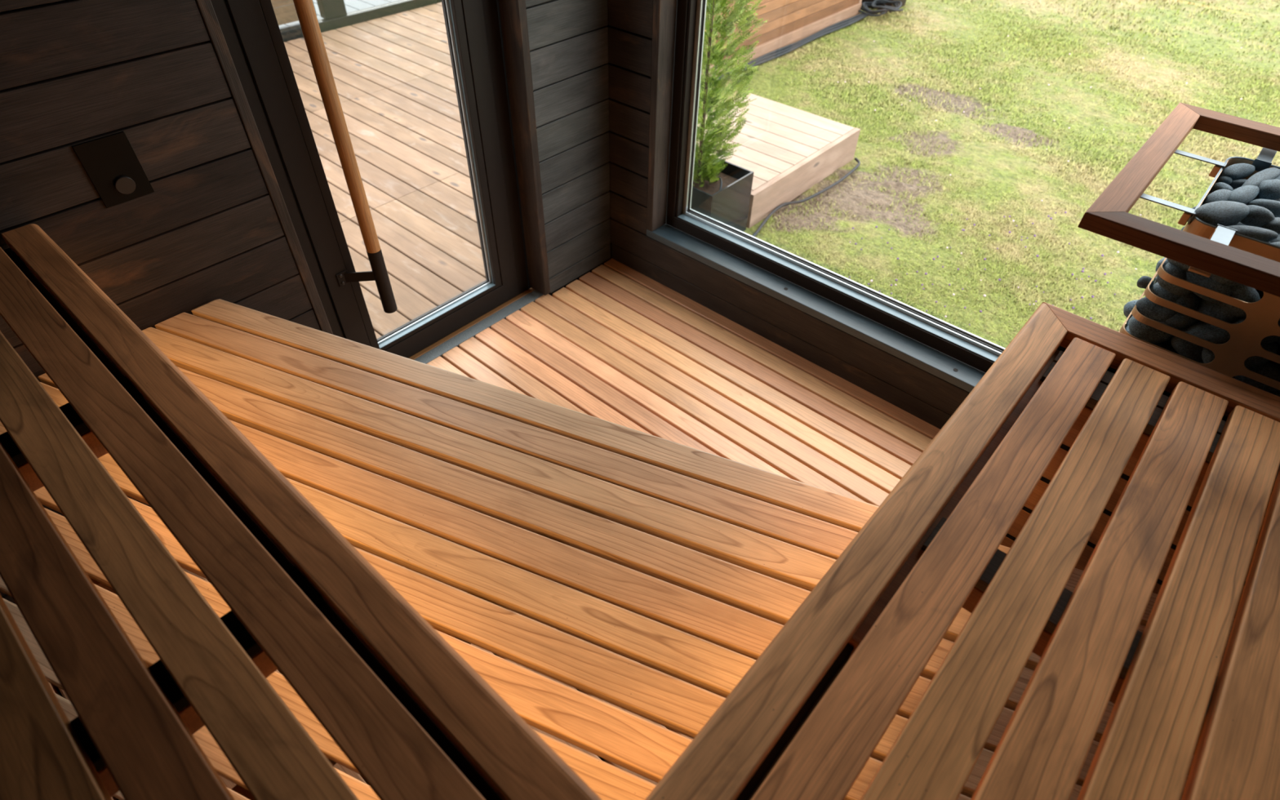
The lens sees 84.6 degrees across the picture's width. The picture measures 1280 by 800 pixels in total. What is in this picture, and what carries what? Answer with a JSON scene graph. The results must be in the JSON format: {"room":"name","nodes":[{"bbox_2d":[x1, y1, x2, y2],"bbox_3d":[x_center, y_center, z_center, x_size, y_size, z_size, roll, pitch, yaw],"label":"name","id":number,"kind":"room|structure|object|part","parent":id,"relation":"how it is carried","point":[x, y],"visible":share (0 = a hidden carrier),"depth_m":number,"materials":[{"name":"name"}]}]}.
{"room":"spa","nodes":[
{"label":"spa","id":0,"kind":"room"},
{"bbox_2d":[0,0,610,604],"bbox_3d":[-1.077,-0.794,2.089,0.170,2.770,3.020,32,52,28],"label":"wall","id":1,"kind":"structure","parent":0,"point":[73,72],"depth_m":1.86,"materials":[{"name":"brown wood"}]},
{"bbox_2d":[71,131,154,208],"bbox_3d":[-1.305,-0.570,1.750,0.014,0.162,0.116,32,52,28],"label":"vent","id":2,"kind":"object","parent":1,"relation":"attached to","point":[110,162],"visible":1,"depth_m":1.75,"materials":[{"name":"black wood"}]},
{"bbox_2d":[195,0,333,334],"bbox_3d":[-1.117,-0.775,1.975,0.115,2.200,0.033,32,52,28],"label":"trim","id":3,"kind":"structure","parent":1,"relation":"attached to","point":[206,9],"depth_m":1.99,"materials":[{"name":"brown wood"}]},
{"bbox_2d":[210,0,528,358],"bbox_3d":[-0.801,-1.023,2.281,0.178,2.220,0.972,32,52,28],"label":"door","id":4,"kind":"structure","parent":1,"relation":"in","point":[251,33],"depth_m":2.45,"materials":[{"name":"wood"}]},
{"bbox_3d":[-0.919,-0.867,2.113,0.048,0.960,0.048,32,52,28],"label":"handle","id":5,"kind":"part","parent":4,"relation":"part of","materials":[{"name":"brown wood"}]},
{"bbox_3d":[-1.060,-0.434,2.511,0.005,0.052,0.043,32,52,28],"label":"bracket plate","id":6,"kind":"part","parent":4,"relation":"part of","materials":[{"name":"black metal"}]},
{"bbox_2d":[408,287,534,359],"bbox_3d":[-0.825,-0.265,3.055,0.024,0.030,1.000,32,52,28],"label":"trim","id":7,"kind":"structure","parent":1,"relation":"attached to","point":[420,353],"depth_m":3.10,"materials":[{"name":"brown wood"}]},
{"bbox_2d":[414,289,542,364],"bbox_3d":[-0.792,-0.246,3.039,0.056,0.029,1.008,32,52,28],"label":"trim","id":8,"kind":"structure","parent":1,"relation":"attached to","point":[455,341],"depth_m":3.09,"materials":[{"name":"grey metal"}]},
{"bbox_2d":[498,0,550,295],"bbox_3d":[-0.445,-1.296,2.518,0.105,2.188,0.036,32,52,28],"label":"trim","id":9,"kind":"structure","parent":1,"relation":"attached to","point":[513,13],"depth_m":2.75,"materials":[{"name":"brown wood"}]},
{"bbox_2d":[48,258,971,799],"bbox_3d":[-0.030,0.695,2.177,2.772,0.140,2.770,32,52,28],"label":"floor","id":10,"kind":"structure","parent":0,"point":[617,344],"depth_m":2.86,"materials":[{"name":"brown wood"}]},
{"bbox_2d":[0,298,1234,799],"bbox_3d":[-0.264,0.594,1.685,2.718,0.684,1.928,32,52,28],"label":"bench","id":11,"kind":"object","parent":10,"relation":"on","point":[683,562],"visible":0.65,"depth_m":1.51,"materials":[{"name":"brown wood"}]},
{"bbox_2d":[0,223,601,799],"bbox_3d":[-0.931,0.340,1.169,1.955,0.373,0.665,32,52,28],"label":"bench","id":12,"kind":"object","parent":11,"relation":"on","point":[409,713],"visible":1,"depth_m":0.96,"materials":[{"name":"brown wood"}]},
{"bbox_2d":[644,302,1279,799],"bbox_3d":[0.484,0.883,1.142,0.814,1.058,2.058,32,52,28],"label":"bench","id":13,"kind":"object","parent":10,"relation":"on","point":[808,715],"visible":1,"depth_m":0.99,"materials":[{"name":"brown wood"}]},
{"bbox_3d":[1.151,0.010,1.325,0.813,0.040,0.077,32,52,28],"label":"rail","id":14,"kind":"part","parent":13,"relation":"part of","materials":[{"name":"brown wood"}]},
{"bbox_2d":[1000,346,1264,618],"bbox_3d":[1.132,0.404,1.683,0.790,1.012,0.028,32,52,28],"label":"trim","id":15,"kind":"structure","parent":10,"relation":"on","point":[1017,526],"depth_m":1.61,"materials":[{"name":"brown wood"}]},
{"bbox_2d":[1077,102,1279,390],"bbox_3d":[1.319,0.097,1.795,0.708,1.300,0.720,32,52,28],"label":"heater","id":16,"kind":"object","parent":10,"relation":"on","point":[1208,249],"depth_m":1.41,"materials":[{"name":"metal"}]},
{"bbox_3d":[1.087,-0.510,1.502,0.056,0.032,0.719,32,52,28],"label":"guard rail","id":17,"kind":"part","parent":16,"relation":"part of","materials":[{"name":"brown wood"}]},
{"bbox_3d":[1.118,-0.260,1.557,0.030,0.026,0.026,18,47,16],"label":"heater stone","id":18,"kind":"part","parent":16,"relation":"part of","materials":[{"name":"grey stone"}]},
{"bbox_3d":[1.111,-0.185,1.171,0.707,0.032,0.056,32,52,28],"label":"guard rail","id":19,"kind":"part","parent":16,"relation":"part of","materials":[{"name":"brown wood"}]},
{"bbox_3d":[1.208,-0.419,1.467,0.088,0.033,0.037,-20,48,-20],"label":"heater stone","id":20,"kind":"part","parent":16,"relation":"part of","materials":[{"name":"grey stone"}]},
{"bbox_3d":[1.157,-0.369,1.406,0.125,0.048,0.058,-13,46,-15],"label":"heater stone","id":21,"kind":"part","parent":16,"relation":"part of","materials":[{"name":"grey stone"}]},
{"bbox_3d":[1.289,-0.484,1.552,0.027,0.021,0.025,-1,44,-2],"label":"heater stone","id":22,"kind":"part","parent":16,"relation":"part of","materials":[{"name":"grey stone"}]},
{"bbox_3d":[1.551,-0.527,1.532,0.707,0.032,0.056,32,52,28],"label":"guard rail","id":23,"kind":"part","parent":16,"relation":"part of","materials":[{"name":"brown wood"}]},
{"bbox_3d":[1.325,-0.506,1.560,0.094,0.033,0.036,-17,47,-18],"label":"heater stone","id":24,"kind":"part","parent":16,"relation":"part of","materials":[{"name":"grey stone"}]},
{"bbox_3d":[1.214,-0.287,1.340,0.046,0.027,0.030,-6,45,-8],"label":"heater stone","id":25,"kind":"part","parent":16,"relation":"part of","materials":[{"name":"grey stone"}]},
{"bbox_3d":[1.293,-0.372,1.499,0.069,0.053,0.068,17,47,15],"label":"heater stone","id":26,"kind":"object","parent":16,"relation":"in","visible":0},
{"bbox_2d":[1227,185,1259,204],"bbox_3d":[1.260,-0.427,1.474,0.111,0.034,0.042,-24,50,-24],"label":"stone","id":27,"kind":"object","parent":26,"relation":"on","point":[1245,194],"visible":0.7,"depth_m":1.45,"materials":[{"name":"grey stone"}]},
{"bbox_2d":[1246,199,1279,215],"bbox_3d":[1.295,-0.397,1.450,0.075,0.030,0.036,12,45,11],"label":"stone","id":28,"kind":"object","parent":26,"relation":"on","point":[1273,206],"visible":0.51,"depth_m":1.44,"materials":[{"name":"grey stone"}]},
{"bbox_3d":[1.257,-0.331,1.458,0.088,0.053,0.050,-28,52,-27],"label":"heater stone","id":29,"kind":"object","parent":16,"relation":"in","visible":0},
{"bbox_3d":[1.258,-0.326,1.454,0.062,0.057,0.072,12,45,10],"label":"heater stone","id":30,"kind":"object","parent":29,"relation":"on","visible":0},
{"bbox_2d":[1261,217,1279,234],"bbox_3d":[1.264,-0.346,1.396,0.062,0.031,0.034,-11,46,-13],"label":"stone","id":31,"kind":"object","parent":30,"relation":"on","point":[1273,225],"visible":0.68,"depth_m":1.38,"materials":[{"name":"grey stone"}]},
{"bbox_3d":[1.337,-0.335,1.465,0.069,0.046,0.079,-25,50,-24],"label":"heater stone","id":32,"kind":"object","parent":16,"relation":"in","visible":0},
{"bbox_2d":[1270,235,1279,243],"bbox_3d":[1.322,-0.315,1.444,0.096,0.047,0.065,14,46,12],"label":"stone","id":33,"kind":"object","parent":32,"relation":"on","point":[1277,239],"visible":0.04,"depth_m":1.43,"materials":[{"name":"grey stone"}]},
{"label":"heater stone","id":34,"kind":"object","parent":16,"relation":"in","visible":0},
{"bbox_3d":[1.193,0.006,1.686,0.066,0.058,0.106,-10,37,-43],"label":"heater stone","id":35,"kind":"object","parent":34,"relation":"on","visible":0},
{"label":"heater stone","id":36,"kind":"object","parent":35,"relation":"on","visible":0},
{"label":"heater stone","id":37,"kind":"object","parent":36,"relation":"on","visible":0},
{"label":"heater stone","id":38,"kind":"object","parent":37,"relation":"on","visible":0},
{"bbox_2d":[1170,284,1260,362],"bbox_3d":[1.216,-0.163,1.489,0.092,0.214,0.118,-33,54,-30],"label":"stones","id":39,"kind":"object","parent":38,"relation":"on","point":[1202,330],"depth_m":1.47},
{"bbox_3d":[1.210,-0.116,1.543,0.086,0.072,0.058,13,46,12],"label":"heater stone","id":40,"kind":"part","parent":39,"relation":"part of","materials":[{"name":"grey stone"}]},
{"bbox_3d":[1.213,-0.189,1.473,0.053,0.063,0.080,-28,52,-27],"label":"heater stone","id":41,"kind":"part","parent":39,"relation":"part of","materials":[{"name":"grey stone"}]},
{"bbox_3d":[1.222,-0.209,1.434,0.064,0.070,0.081,-30,52,-28],"label":"heater stone","id":42,"kind":"part","parent":39,"relation":"part of","materials":[{"name":"grey stone"}]},
{"bbox_3d":[1.288,0.098,1.656,0.108,0.058,0.057,5,44,48],"label":"heater stone","id":43,"kind":"object","parent":16,"relation":"in","visible":0},
{"label":"heater stone","id":44,"kind":"object","parent":43,"relation":"on","visible":0},
{"label":"heater stone","id":45,"kind":"object","parent":44,"relation":"on","visible":0},
{"bbox_3d":[1.309,0.007,1.536,0.105,0.057,0.061,18,51,19],"label":"heater stone","id":46,"kind":"object","parent":45,"relation":"on","visible":0},
{"label":"heater stone","id":47,"kind":"object","parent":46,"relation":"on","visible":0},
{"bbox_2d":[1201,316,1278,367],"bbox_3d":[1.259,-0.114,1.470,0.114,0.156,0.074,23,48,21],"label":"stones","id":48,"kind":"object","parent":47,"relation":"on","point":[1254,361],"depth_m":1.44},
{"bbox_3d":[1.249,-0.095,1.510,0.081,0.072,0.058,23,48,20],"label":"heater stone","id":49,"kind":"part","parent":48,"relation":"part of","materials":[{"name":"grey stone"}]},
{"bbox_3d":[1.263,-0.145,1.440,0.093,0.069,0.061,22,48,19],"label":"heater stone","id":50,"kind":"part","parent":48,"relation":"part of","materials":[{"name":"black stone"}]},
{"bbox_2d":[1234,362,1279,391],"bbox_3d":[1.308,-0.053,1.484,0.090,0.068,0.058,31,52,27],"label":"stones","id":51,"kind":"object","parent":47,"relation":"on","point":[1271,371],"visible":0.46,"depth_m":1.46},
{"bbox_3d":[1.400,-0.147,1.826,0.107,0.051,0.069,27,38,9],"label":"heater stone","id":52,"kind":"object","parent":16,"relation":"in","visible":0},
{"bbox_3d":[1.427,-0.160,1.796,0.108,0.057,0.070,14,56,26],"label":"heater stone","id":53,"kind":"object","parent":52,"relation":"on","visible":0},
{"label":"heater stone","id":54,"kind":"object","parent":53,"relation":"on","visible":0},
{"label":"heater stone","id":55,"kind":"object","parent":54,"relation":"on","visible":0},
{"bbox_2d":[1155,257,1168,274],"bbox_3d":[1.341,-0.322,1.742,0.107,0.060,0.058,20,47,18],"label":"stone","id":56,"kind":"object","parent":55,"relation":"on","point":[1159,264],"visible":0.13,"depth_m":1.75,"materials":[{"name":"grey stone"}]},
{"bbox_3d":[1.140,-0.069,1.674,0.060,0.052,0.108,-25,18,-27],"label":"heater stone","id":57,"kind":"object","parent":16,"relation":"in","visible":0},
{"bbox_3d":[1.148,-0.097,1.644,0.106,0.059,0.072,33,61,19],"label":"heater stone","id":58,"kind":"object","parent":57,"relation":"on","visible":0},
{"bbox_2d":[1151,342,1177,354],"bbox_3d":[1.168,-0.109,1.599,0.068,0.057,0.105,-27,51,-26],"label":"stone","id":59,"kind":"object","parent":58,"relation":"on","point":[1162,344],"visible":0.12,"depth_m":1.57,"materials":[{"name":"black stone"}]},
{"bbox_3d":[1.373,0.091,1.522,0.101,0.053,0.061,14,21,35],"label":"heater stone","id":60,"kind":"object","parent":16,"relation":"in","visible":0},
{"bbox_3d":[1.375,0.051,1.499,0.072,0.061,0.102,-34,29,-18],"label":"heater stone","id":61,"kind":"object","parent":60,"relation":"on","visible":0},
{"bbox_3d":[1.374,0.012,1.464,0.067,0.053,0.099,-38,67,-25],"label":"heater stone","id":62,"kind":"object","parent":61,"relation":"on","visible":0},
{"label":"heater stone","id":63,"kind":"object","parent":62,"relation":"on","visible":0},
{"label":"heater stone","id":64,"kind":"object","parent":63,"relation":"on","visible":0},
{"bbox_2d":[1275,336,1279,344],"bbox_3d":[1.314,-0.123,1.406,0.093,0.075,0.052,27,50,24],"label":"heater stone","id":65,"kind":"object","parent":64,"relation":"on","point":[1277,340],"visible":0.3,"depth_m":1.41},
{"label":"heater stone","id":66,"kind":"object","parent":16,"relation":"in","visible":0},
{"bbox_3d":[1.356,-0.423,1.555,0.093,0.058,0.054,-21,49,-22],"label":"heater stone","id":67,"kind":"object","parent":66,"relation":"on","visible":0},
{"label":"heater stone","id":68,"kind":"object","parent":67,"relation":"on","visible":0},
{"bbox_2d":[1241,167,1279,186],"bbox_3d":[1.344,-0.475,1.521,0.172,0.033,0.036,-26,51,-25],"label":"stone","id":69,"kind":"object","parent":68,"relation":"on","point":[1272,173],"visible":0.67,"depth_m":1.50,"materials":[{"name":"grey stone"}]},
{"label":"heater stone","id":70,"kind":"object","parent":16,"relation":"in","visible":0},
{"bbox_3d":[1.345,-0.444,1.613,0.100,0.059,0.065,-13,36,46],"label":"heater stone","id":71,"kind":"object","parent":70,"relation":"on","visible":0},
{"bbox_2d":[1228,178,1246,189],"bbox_3d":[1.328,-0.478,1.555,0.059,0.020,0.022,-1,44,-2],"label":"stone","id":72,"kind":"object","parent":71,"relation":"on","point":[1235,184],"visible":0.52,"depth_m":1.55,"materials":[{"name":"grey stone"}]},
{"label":"heater stone","id":73,"kind":"object","parent":16,"relation":"in","visible":0},
{"bbox_3d":[1.300,-0.412,1.543,0.093,0.049,0.066,7,45,6],"label":"heater stone","id":74,"kind":"object","parent":73,"relation":"on","visible":0},
{"bbox_2d":[1211,182,1233,192],"bbox_3d":[1.262,-0.454,1.523,0.030,0.027,0.041,-18,48,-19],"label":"stone","id":75,"kind":"object","parent":74,"relation":"on","point":[1220,185],"visible":0.53,"depth_m":1.51,"materials":[{"name":"grey stone"}]},
{"label":"heater stone","id":76,"kind":"object","parent":74,"relation":"on","visible":0},
{"bbox_2d":[1252,179,1279,201],"bbox_3d":[1.336,-0.440,1.491,0.078,0.048,0.052,-7,45,-8],"label":"stone","id":77,"kind":"object","parent":76,"relation":"on","point":[1269,189],"depth_m":1.47,"materials":[{"name":"grey stone"}]},
{"bbox_3d":[1.329,-0.427,1.496,0.057,0.022,0.025,9,45,7],"label":"heater stone","id":78,"kind":"part","parent":77,"relation":"part of","materials":[{"name":"grey stone"}]},
{"bbox_3d":[1.170,-0.138,1.636,0.068,0.062,0.098,18,11,37],"label":"heater stone","id":79,"kind":"object","parent":16,"relation":"in","visible":0},
{"bbox_2d":[1135,257,1242,343],"bbox_3d":[1.178,-0.213,1.500,0.127,0.244,0.184,-21,49,-22],"label":"stones","id":80,"kind":"object","parent":79,"relation":"on","point":[1207,282],"depth_m":1.49},
{"bbox_3d":[1.142,-0.198,1.549,0.060,0.056,0.088,-34,54,-31],"label":"heater stone","id":81,"kind":"part","parent":80,"relation":"part of","materials":[{"name":"grey stone"}]},
{"bbox_3d":[1.150,-0.162,1.576,0.082,0.064,0.074,31,52,27],"label":"heater stone","id":82,"kind":"part","parent":80,"relation":"part of","materials":[{"name":"grey stone"}]},
{"bbox_3d":[1.150,-0.225,1.518,0.084,0.056,0.061,13,46,12],"label":"heater stone","id":83,"kind":"part","parent":80,"relation":"part of","materials":[{"name":"grey stone"}]},
{"bbox_3d":[1.139,-0.258,1.488,0.068,0.062,0.076,-31,53,-29],"label":"heater stone","id":84,"kind":"part","parent":80,"relation":"part of","materials":[{"name":"grey stone"}]},
{"bbox_3d":[1.169,-0.184,1.537,0.083,0.056,0.071,32,52,28],"label":"heater stone","id":85,"kind":"part","parent":80,"relation":"part of","materials":[{"name":"grey stone"}]},
{"bbox_3d":[1.150,-0.289,1.456,0.068,0.058,0.104,-32,54,-30],"label":"heater stone","id":86,"kind":"part","parent":80,"relation":"part of","materials":[{"name":"grey stone"}]},
{"bbox_3d":[1.159,-0.228,1.510,0.063,0.072,0.097,-31,53,-29],"label":"heater stone","id":87,"kind":"part","parent":80,"relation":"part of","materials":[{"name":"grey stone"}]},
{"bbox_3d":[1.204,-0.257,1.421,0.096,0.069,0.066,18,47,16],"label":"heater stone","id":88,"kind":"part","parent":80,"relation":"part of","materials":[{"name":"grey stone"}]},
{"bbox_3d":[1.216,-0.275,1.401,0.071,0.053,0.054,2,44,0],"label":"heater stone","id":89,"kind":"object","parent":80,"relation":"on","visible":0},
{"bbox_2d":[1226,225,1278,242],"bbox_3d":[1.179,-0.321,1.362,0.099,0.029,0.034,7,45,5],"label":"stone","id":90,"kind":"object","parent":89,"relation":"on","point":[1265,235],"visible":0.72,"depth_m":1.35,"materials":[{"name":"grey stone"}]},
{"bbox_3d":[1.146,-0.125,1.616,0.089,0.057,0.067,25,55,27],"label":"heater stone","id":91,"kind":"object","parent":16,"relation":"in","visible":0},
{"bbox_2d":[1128,315,1155,342],"bbox_3d":[1.142,-0.165,1.578,0.077,0.056,0.073,21,48,19],"label":"stone","id":92,"kind":"object","parent":91,"relation":"on","point":[1139,330],"visible":0.47,"depth_m":1.56,"materials":[{"name":"grey stone"}]},
{"label":"heater stone","id":93,"kind":"object","parent":16,"relation":"in","visible":0},
{"bbox_3d":[1.210,-0.314,1.441,0.067,0.053,0.082,16,46,15],"label":"heater stone","id":94,"kind":"object","parent":93,"relation":"on","visible":0},
{"bbox_2d":[1240,204,1275,227],"bbox_3d":[1.230,-0.367,1.407,0.062,0.040,0.044,25,49,22],"label":"stone","id":95,"kind":"object","parent":94,"relation":"on","point":[1258,216],"visible":0.77,"depth_m":1.39,"materials":[{"name":"grey stone"}]},
{"bbox_3d":[1.358,-0.131,1.897,0.095,0.052,0.064,37,55,10],"label":"heater stone","id":96,"kind":"object","parent":16,"relation":"in","visible":0},
{"label":"heater stone","id":97,"kind":"object","parent":96,"relation":"on","visible":0},
{"bbox_2d":[1123,299,1137,319],"bbox_3d":[1.336,-0.233,1.848,0.109,0.067,0.056,27,50,23],"label":"stone","id":98,"kind":"object","parent":97,"relation":"on","point":[1128,307],"visible":0.24,"depth_m":1.86,"materials":[{"name":"grey stone"}]},
{"bbox_2d":[607,0,985,429],"bbox_3d":[0.989,-0.818,2.169,2.872,2.770,0.170,32,52,28],"label":"wall","id":99,"kind":"structure","parent":0,"point":[913,389],"depth_m":2.92,"materials":[{"name":"brown wood"}]},
{"bbox_2d":[646,0,676,231],"bbox_3d":[0.092,-1.490,2.554,0.034,1.940,0.097,32,52,28],"label":"trim","id":100,"kind":"structure","parent":99,"relation":"attached to","point":[664,23],"depth_m":2.83,"materials":[{"name":"brown wood"}]},
{"bbox_2d":[646,223,985,392],"bbox_3d":[1.003,-0.198,2.670,2.515,0.035,0.097,32,52,28],"label":"window sill","id":101,"kind":"structure","parent":99,"relation":"attached to","point":[948,369],"depth_m":2.81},
{"bbox_2d":[666,0,1004,373],"bbox_3d":[1.084,-0.939,2.031,2.457,1.923,0.076,32,52,28],"label":"window","id":102,"kind":"structure","parent":99,"relation":"in","point":[980,353],"depth_m":2.82,"materials":[{"name":"metal"}]},
{"label":"outside","id":103,"kind":"structure","parent":0,"visible":0},
{"bbox_2d":[285,0,1279,348],"bbox_3d":[1.172,-1.481,4.838,18.000,0.058,28.000,32,52,28],"label":"ground","id":104,"kind":"structure","parent":103,"point":[864,196],"depth_m":5.46,"materials":[{"name":"plant"}]},
{"bbox_2d":[271,0,436,42],"bbox_3d":[-5.463,-4.528,5.589,5.080,2.460,11.164,32,52,28],"label":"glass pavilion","id":105,"kind":"object","parent":104,"relation":"on","point":[331,15],"visible":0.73,"depth_m":6.06,"materials":[{"name":"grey metal"}]},
{"bbox_3d":[-2.617,-4.165,5.239,0.090,2.380,0.200,32,52,28],"label":"post","id":106,"kind":"part","parent":105,"relation":"part of","materials":[{"name":"green metal"}]},
{"bbox_2d":[284,2,712,338],"bbox_3d":[-2.946,-0.702,3.710,4.035,0.300,8.513,32,52,28],"label":"deck","id":107,"kind":"object","parent":104,"relation":"on","point":[393,74],"visible":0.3,"depth_m":4.39,"materials":[{"name":"brown wood"}]},
{"bbox_2d":[690,155,754,231],"bbox_3d":[0.380,-1.184,4.228,0.400,0.390,0.400,32,52,28],"label":"planter","id":108,"kind":"object","parent":104,"relation":"on","point":[729,206],"visible":0.47,"depth_m":4.10,"materials":[{"name":"metal"}]},
{"bbox_2d":[715,177,722,191],"bbox_3d":[0.456,-1.237,4.061,0.034,0.066,0.237,3,44,2],"label":"hose","id":109,"kind":"object","parent":108,"relation":"on","point":[720,179],"visible":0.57,"depth_m":4.03,"materials":[{"name":"rubber"}]},
{"bbox_2d":[692,0,767,186],"bbox_3d":[0.361,-2.015,3.464,0.590,2.066,0.557,-4,45,-6],"label":"conifer","id":110,"kind":"object","parent":108,"relation":"on","point":[702,167],"visible":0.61,"depth_m":3.73,"materials":[{"name":"green plant"}]},
{"bbox_2d":[696,93,860,228],"bbox_3d":[0.766,-1.711,4.889,0.939,0.226,1.309,32,52,28],"label":"platform","id":111,"kind":"object","parent":104,"relation":"on","point":[788,150],"visible":0.51,"depth_m":4.76,"materials":[{"name":"beige wood"}]},
{"bbox_2d":[702,0,862,76],"bbox_3d":[0.768,-4.394,6.644,1.760,1.610,2.930,32,52,28],"label":"wooden deck","id":112,"kind":"object","parent":104,"relation":"on","point":[788,22],"visible":0.37,"depth_m":6.66,"materials":[{"name":"brown wood"}]},
{"bbox_2d":[712,14,868,85],"bbox_3d":[1.530,-3.405,6.763,0.047,0.024,2.751,32,52,28],"label":"cable","id":113,"kind":"object","parent":104,"relation":"on","point":[864,15],"visible":0.79,"depth_m":6.82,"materials":[{"name":"rubber"}]},
{"bbox_2d":[718,13,863,78],"bbox_3d":[1.482,-3.437,6.791,0.047,0.024,2.751,32,52,28],"label":"cable","id":114,"kind":"object","parent":104,"relation":"on","point":[861,14],"visible":0.74,"depth_m":6.80,"materials":[{"name":"rubber"}]},
{"bbox_2d":[719,13,865,79],"bbox_3d":[1.508,-3.421,6.775,0.048,0.024,2.750,32,52,28],"label":"cable","id":115,"kind":"object","parent":104,"relation":"on","point":[855,19],"visible":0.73,"depth_m":6.81,"materials":[{"name":"rubber"}]},
{"bbox_2d":[751,157,860,236],"bbox_3d":[1.096,-1.342,4.637,0.122,0.019,1.458,32,52,28],"label":"cable","id":116,"kind":"object","parent":104,"relation":"on","point":[856,159],"visible":0.92,"depth_m":4.60,"materials":[{"name":"rubber"}]},
{"bbox_2d":[858,0,902,16],"bbox_3d":[2.568,-4.208,7.533,0.584,0.142,0.441,32,52,28],"label":"cable","id":117,"kind":"object","parent":104,"relation":"on","point":[885,8],"visible":0.94,"depth_m":7.48,"materials":[{"name":"rubber"}]},
{"bbox_2d":[861,0,906,13],"bbox_3d":[2.637,-4.573,7.756,0.580,0.380,0.380,32,52,28],"label":"equipment box","id":118,"kind":"object","parent":104,"relation":"on","point":[903,2],"visible":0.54,"depth_m":7.73,"materials":[{"name":"black"}]},
{"bbox_2d":[848,211,1115,324],"bbox_3d":[2.143,-0.790,4.093,2.061,0.037,1.126,-5,45,-6],"label":"flowers","id":119,"kind":"object","parent":104,"relation":"on","point":[1051,218],"visible":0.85,"depth_m":4.05,"materials":[{"name":"plant"}]},
{"bbox_2d":[813,35,1242,317],"bbox_3d":[3.038,-2.353,5.710,3.314,0.037,6.688,32,52,28],"label":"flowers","id":120,"kind":"object","parent":104,"relation":"on","point":[1013,220],"visible":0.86,"depth_m":4.63,"materials":[{"name":"plant"}]}
]}

